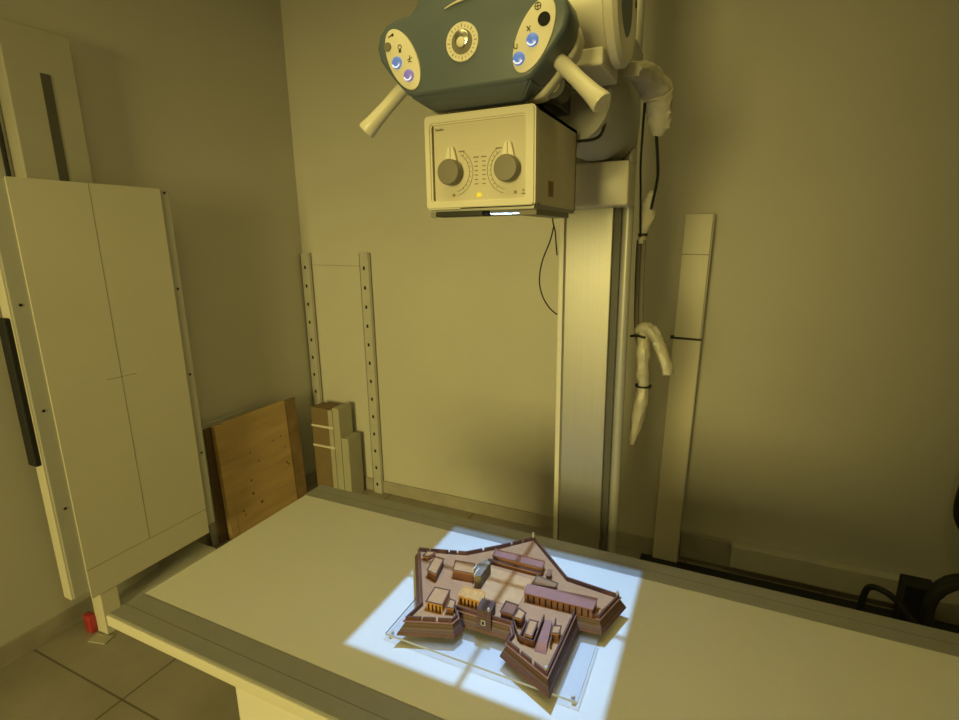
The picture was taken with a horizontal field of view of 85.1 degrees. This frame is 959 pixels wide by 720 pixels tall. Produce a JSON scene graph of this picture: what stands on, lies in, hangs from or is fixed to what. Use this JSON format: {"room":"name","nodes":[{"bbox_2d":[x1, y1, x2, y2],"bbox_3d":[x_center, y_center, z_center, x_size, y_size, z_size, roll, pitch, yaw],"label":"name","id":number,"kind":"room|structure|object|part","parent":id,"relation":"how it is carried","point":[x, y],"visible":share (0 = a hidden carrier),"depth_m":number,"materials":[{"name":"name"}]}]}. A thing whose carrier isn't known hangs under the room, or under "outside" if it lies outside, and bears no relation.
{"room":"radiology room","nodes":[
{"label":"radiology room","id":0,"kind":"room"},
{"bbox_2d":[0,0,315,646],"bbox_3d":[-2.042,-0.354,1.520,0.100,3.300,4.300,5,14,25],"label":"wall","id":1,"kind":"structure","parent":0,"point":[186,99],"depth_m":2.65,"materials":[{"name":"paint"}]},
{"bbox_2d":[0,123,11,176],"bbox_3d":[-1.747,-0.273,2.038,0.016,2.100,0.022,5,14,25],"label":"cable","id":2,"kind":"object","parent":1,"relation":"attached to","point":[2,143],"visible":0.09,"depth_m":1.93,"materials":[{"name":"black rubber"}]},
{"bbox_2d":[0,469,316,669],"bbox_3d":[-1.970,1.215,1.858,0.012,0.088,4.100,5,14,25],"label":"baseboard","id":3,"kind":"structure","parent":1,"relation":"attached to","point":[41,634],"depth_m":2.19,"materials":[{"name":"wood"}]},
{"bbox_2d":[0,482,958,719],"bbox_3d":[0.182,1.495,0.892,4.960,0.080,4.300,5,14,25],"label":"floor","id":4,"kind":"structure","parent":0,"point":[69,676],"depth_m":1.99,"materials":[{"name":"tile"}]},
{"bbox_2d":[83,611,97,633],"bbox_3d":[-1.666,1.124,2.240,0.054,0.085,0.032,5,14,25],"label":"cap","id":5,"kind":"object","parent":4,"relation":"on","point":[89,618],"visible":1,"depth_m":2.23,"materials":[{"name":"plastic"}]},
{"bbox_2d":[88,633,113,644],"bbox_3d":[-1.592,1.173,2.199,0.085,0.006,0.047,2,13,11],"label":"plate","id":6,"kind":"object","parent":4,"relation":"on","point":[98,638],"visible":1,"depth_m":2.20,"materials":[{"name":"white metal"}]},
{"bbox_2d":[0,17,215,634],"bbox_3d":[-1.591,-0.053,2.189,0.210,2.400,0.676,5,14,25],"label":"stand","id":7,"kind":"object","parent":4,"relation":"on","point":[94,335],"visible":0.91,"depth_m":2.08,"materials":[{"name":"beige paint"}]},
{"bbox_3d":[-1.488,0.121,2.204,0.006,1.650,0.548,5,14,25],"label":"panel","id":8,"kind":"part","parent":7,"relation":"part of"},
{"bbox_2d":[203,425,228,543],"bbox_3d":[-1.336,0.639,3.020,0.016,0.667,0.475,5,14,25],"label":"sheet","id":9,"kind":"object","parent":4,"relation":"on","point":[222,527],"visible":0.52,"depth_m":2.83,"materials":[{"name":"brown wood"}]},
{"bbox_2d":[201,410,245,545],"bbox_3d":[-1.402,0.652,2.921,0.016,0.688,0.310,5,14,25],"label":"sheet","id":10,"kind":"object","parent":4,"relation":"on","point":[213,530],"visible":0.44,"depth_m":2.85,"materials":[{"name":"wood"}]},
{"bbox_2d":[211,397,306,540],"bbox_3d":[-1.263,0.620,3.072,0.060,0.681,0.583,5,14,25],"label":"wooden board","id":11,"kind":"object","parent":4,"relation":"on","point":[258,453],"visible":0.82,"depth_m":3.02,"materials":[{"name":"brown wood"}]},
{"bbox_2d":[300,253,322,404],"bbox_3d":[-1.088,0.081,3.466,0.067,1.550,0.018,5,14,25],"label":"rail","id":12,"kind":"object","parent":4,"relation":"on","point":[305,258],"visible":0.57,"depth_m":3.39,"materials":[{"name":"metal"}]},
{"bbox_2d":[311,402,363,493],"bbox_3d":[-0.923,0.579,3.400,0.278,0.605,0.138,5,14,25],"label":"bundle","id":13,"kind":"object","parent":4,"relation":"on","point":[338,452],"visible":0.81,"depth_m":3.34,"materials":[{"name":"wood"}]},
{"bbox_2d":[359,253,383,493],"bbox_3d":[-0.674,0.119,3.277,0.067,1.550,0.018,5,14,25],"label":"rail","id":14,"kind":"object","parent":4,"relation":"on","point":[364,258],"visible":1,"depth_m":3.25,"materials":[{"name":"metal"}]},
{"bbox_2d":[106,485,958,719],"bbox_3d":[0.240,0.989,1.214,2.140,0.760,0.741,5,14,25],"label":"table","id":15,"kind":"object","parent":4,"relation":"on","point":[295,612],"visible":0.98,"depth_m":1.14,"materials":[{"name":"laminate"}]},
{"bbox_3d":[0.099,0.701,0.847,2.137,0.030,0.082,5,14,25],"label":"rail","id":16,"kind":"part","parent":15,"relation":"part of","materials":[{"name":"metal"}]},
{"bbox_2d":[385,532,625,703],"bbox_3d":[0.055,0.543,1.247,0.553,0.096,0.464,5,14,25],"label":"model","id":17,"kind":"object","parent":15,"relation":"on","point":[515,593],"visible":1,"depth_m":1.16},
{"bbox_3d":[0.001,0.499,1.256,0.018,0.012,0.064,9,16,37],"label":"white trim","id":18,"kind":"part","parent":17,"relation":"part of","materials":[{"name":"paint"}]},
{"bbox_3d":[0.042,0.596,1.179,0.431,0.005,0.257,5,14,25],"label":"plate","id":19,"kind":"part","parent":17,"relation":"part of","materials":[{"name":"clear plastic"}]},
{"bbox_3d":[0.374,0.564,1.421,2.137,0.030,0.084,5,14,25],"label":"rail","id":20,"kind":"part","parent":15,"relation":"part of","materials":[{"name":"metal"}]},
{"bbox_2d":[553,0,644,553],"bbox_3d":[0.294,-0.274,1.478,0.260,3.100,0.630,5,14,25],"label":"stand","id":21,"kind":"object","parent":4,"relation":"on","point":[595,241],"visible":0.42,"depth_m":1.56,"materials":[{"name":"grey metal"}]},
{"bbox_2d":[359,0,636,218],"bbox_3d":[0.052,-0.521,1.003,0.462,0.484,0.374,5,14,25],"label":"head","id":22,"kind":"object","parent":21,"relation":"attached to","point":[498,76],"visible":1,"depth_m":0.89},
{"bbox_3d":[-0.173,-0.462,0.960,0.102,0.098,0.034,2,13,11],"label":"handle","id":23,"kind":"part","parent":22,"relation":"part of","materials":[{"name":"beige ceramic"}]},
{"bbox_3d":[-0.130,-0.511,0.891,0.068,0.098,0.006,5,14,25],"label":"control panel","id":24,"kind":"part","parent":22,"relation":"part of","materials":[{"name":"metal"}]},
{"bbox_3d":[-0.053,-0.337,0.939,0.045,0.045,0.021,5,14,25],"label":"knob","id":25,"kind":"part","parent":22,"relation":"part of","materials":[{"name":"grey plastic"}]},
{"bbox_3d":[-0.027,-0.511,0.841,0.058,0.058,0.005,5,14,25],"label":"dial plate","id":26,"kind":"part","parent":22,"relation":"part of","materials":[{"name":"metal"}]},
{"bbox_3d":[-0.031,-0.270,0.968,0.096,0.010,0.037,5,14,25],"label":"accessory rail","id":27,"kind":"part","parent":22,"relation":"part of","materials":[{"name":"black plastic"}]},
{"bbox_3d":[0.054,-0.299,1.050,0.207,0.008,0.258,5,14,25],"label":"plate","id":28,"kind":"part","parent":22,"relation":"part of","materials":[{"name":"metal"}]},
{"bbox_3d":[0.047,-0.328,0.893,0.045,0.045,0.021,5,14,25],"label":"knob","id":29,"kind":"part","parent":22,"relation":"part of","materials":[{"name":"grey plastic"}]},
{"bbox_3d":[0.083,-0.492,0.793,0.068,0.098,0.006,5,14,25],"label":"control panel","id":30,"kind":"part","parent":22,"relation":"part of","materials":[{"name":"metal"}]},
{"bbox_3d":[0.127,-0.280,1.004,0.033,0.010,0.205,5,14,25],"label":"accessory rail","id":31,"kind":"part","parent":22,"relation":"part of","materials":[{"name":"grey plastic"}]},
{"bbox_3d":[0.130,-0.314,0.960,0.002,0.026,0.030,5,14,25],"label":"type plate","id":32,"kind":"part","parent":22,"relation":"part of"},
{"bbox_3d":[0.054,-0.508,1.002,0.190,0.053,0.215,5,14,25],"label":"mounting plate","id":33,"kind":"part","parent":22,"relation":"part of","materials":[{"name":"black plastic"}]},
{"bbox_3d":[0.133,-0.468,0.900,0.042,0.042,0.045,5,14,25],"label":"motor","id":34,"kind":"part","parent":22,"relation":"part of","materials":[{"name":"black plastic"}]},
{"bbox_3d":[0.155,-0.431,0.810,0.102,0.098,0.034,10,17,38],"label":"handle","id":35,"kind":"part","parent":22,"relation":"part of","materials":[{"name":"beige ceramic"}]},
{"bbox_2d":[539,218,557,314],"bbox_3d":[0.208,-0.296,1.578,0.059,0.322,0.019,5,14,25],"label":"cable","id":36,"kind":"object","parent":21,"relation":"hanging from","point":[553,229],"visible":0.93,"depth_m":1.57,"materials":[{"name":"plastic"}]},
{"bbox_3d":[0.321,-0.313,1.534,0.138,3.030,0.017,5,14,25],"label":"panel","id":37,"kind":"part","parent":21,"relation":"part of","materials":[{"name":"metal"}]},
{"bbox_3d":[0.266,-0.631,1.262,0.184,0.267,0.374,5,14,25],"label":"support arm","id":38,"kind":"part","parent":21,"relation":"part of","materials":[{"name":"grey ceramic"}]},
{"bbox_2d":[622,60,673,444],"bbox_3d":[0.448,-0.177,1.409,0.142,1.051,0.534,5,14,25],"label":"cable bundle","id":39,"kind":"object","parent":21,"relation":"hanging from","point":[655,88],"visible":1,"depth_m":1.58,"materials":[{"name":"plastic"}]},
{"bbox_2d":[652,214,714,562],"bbox_3d":[0.946,0.202,2.457,0.159,1.713,0.050,5,14,25],"label":"leaning board","id":40,"kind":"object","parent":4,"relation":"on","point":[698,231],"visible":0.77,"depth_m":2.41,"materials":[{"name":"white wood"}]},
{"bbox_2d":[640,553,958,633],"bbox_3d":[1.466,1.090,2.312,1.480,0.035,0.180,5,14,25],"label":"duct","id":41,"kind":"object","parent":4,"relation":"on","point":[940,625],"visible":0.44,"depth_m":2.40,"materials":[{"name":"black plastic"}]},
{"bbox_2d":[892,574,932,622],"bbox_3d":[1.777,1.000,2.136,0.105,0.209,0.090,5,14,25],"label":"junction box","id":42,"kind":"object","parent":41,"relation":"on","point":[911,590],"visible":0.48,"depth_m":2.11,"materials":[{"name":"black plastic"}]},
{"bbox_2d":[856,584,919,624],"bbox_3d":[1.661,1.021,2.058,0.041,0.196,0.313,-9,15,-30],"label":"cable","id":43,"kind":"object","parent":4,"relation":"on","point":[867,588],"visible":0.71,"depth_m":2.09,"materials":[{"name":"black rubber"}]},
{"bbox_2d":[919,573,958,627],"bbox_3d":[1.833,0.981,1.963,0.274,0.388,0.102,5,14,25],"label":"cable coil","id":44,"kind":"object","parent":4,"relation":"on","point":[945,585],"visible":0.55,"depth_m":1.97,"materials":[{"name":"black rubber"}]},
{"bbox_2d":[280,0,958,603],"bbox_3d":[1.048,-0.592,2.362,4.760,3.300,0.100,5,14,25],"label":"wall","id":45,"kind":"structure","parent":0,"point":[820,138],"depth_m":2.34,"materials":[{"name":"paint"}]},
{"bbox_2d":[363,476,958,622],"bbox_3d":[1.051,0.988,2.673,4.748,0.082,0.012,5,14,25],"label":"baseboard","id":46,"kind":"structure","parent":45,"relation":"attached to","point":[948,611],"depth_m":3.00,"materials":[{"name":"wood"}]},
{"bbox_2d":[679,530,731,566],"bbox_3d":[1.127,0.942,2.616,0.230,0.135,0.030,5,14,25],"label":"trim","id":47,"kind":"structure","parent":45,"relation":"attached to","point":[696,546],"depth_m":2.60,"materials":[{"name":"tile"}]},
{"bbox_2d":[729,541,899,603],"bbox_3d":[1.576,0.980,2.398,0.770,0.117,0.050,5,14,25],"label":"trim","id":48,"kind":"structure","parent":45,"relation":"attached to","point":[840,577],"depth_m":2.40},
{"bbox_2d":[953,486,958,529],"bbox_3d":[1.902,0.537,1.949,0.192,0.370,0.063,5,14,25],"label":"hanging cable","id":49,"kind":"object","parent":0,"point":[956,500],"visible":1,"depth_m":2.00,"materials":[{"name":"black rubber"}]}
]}

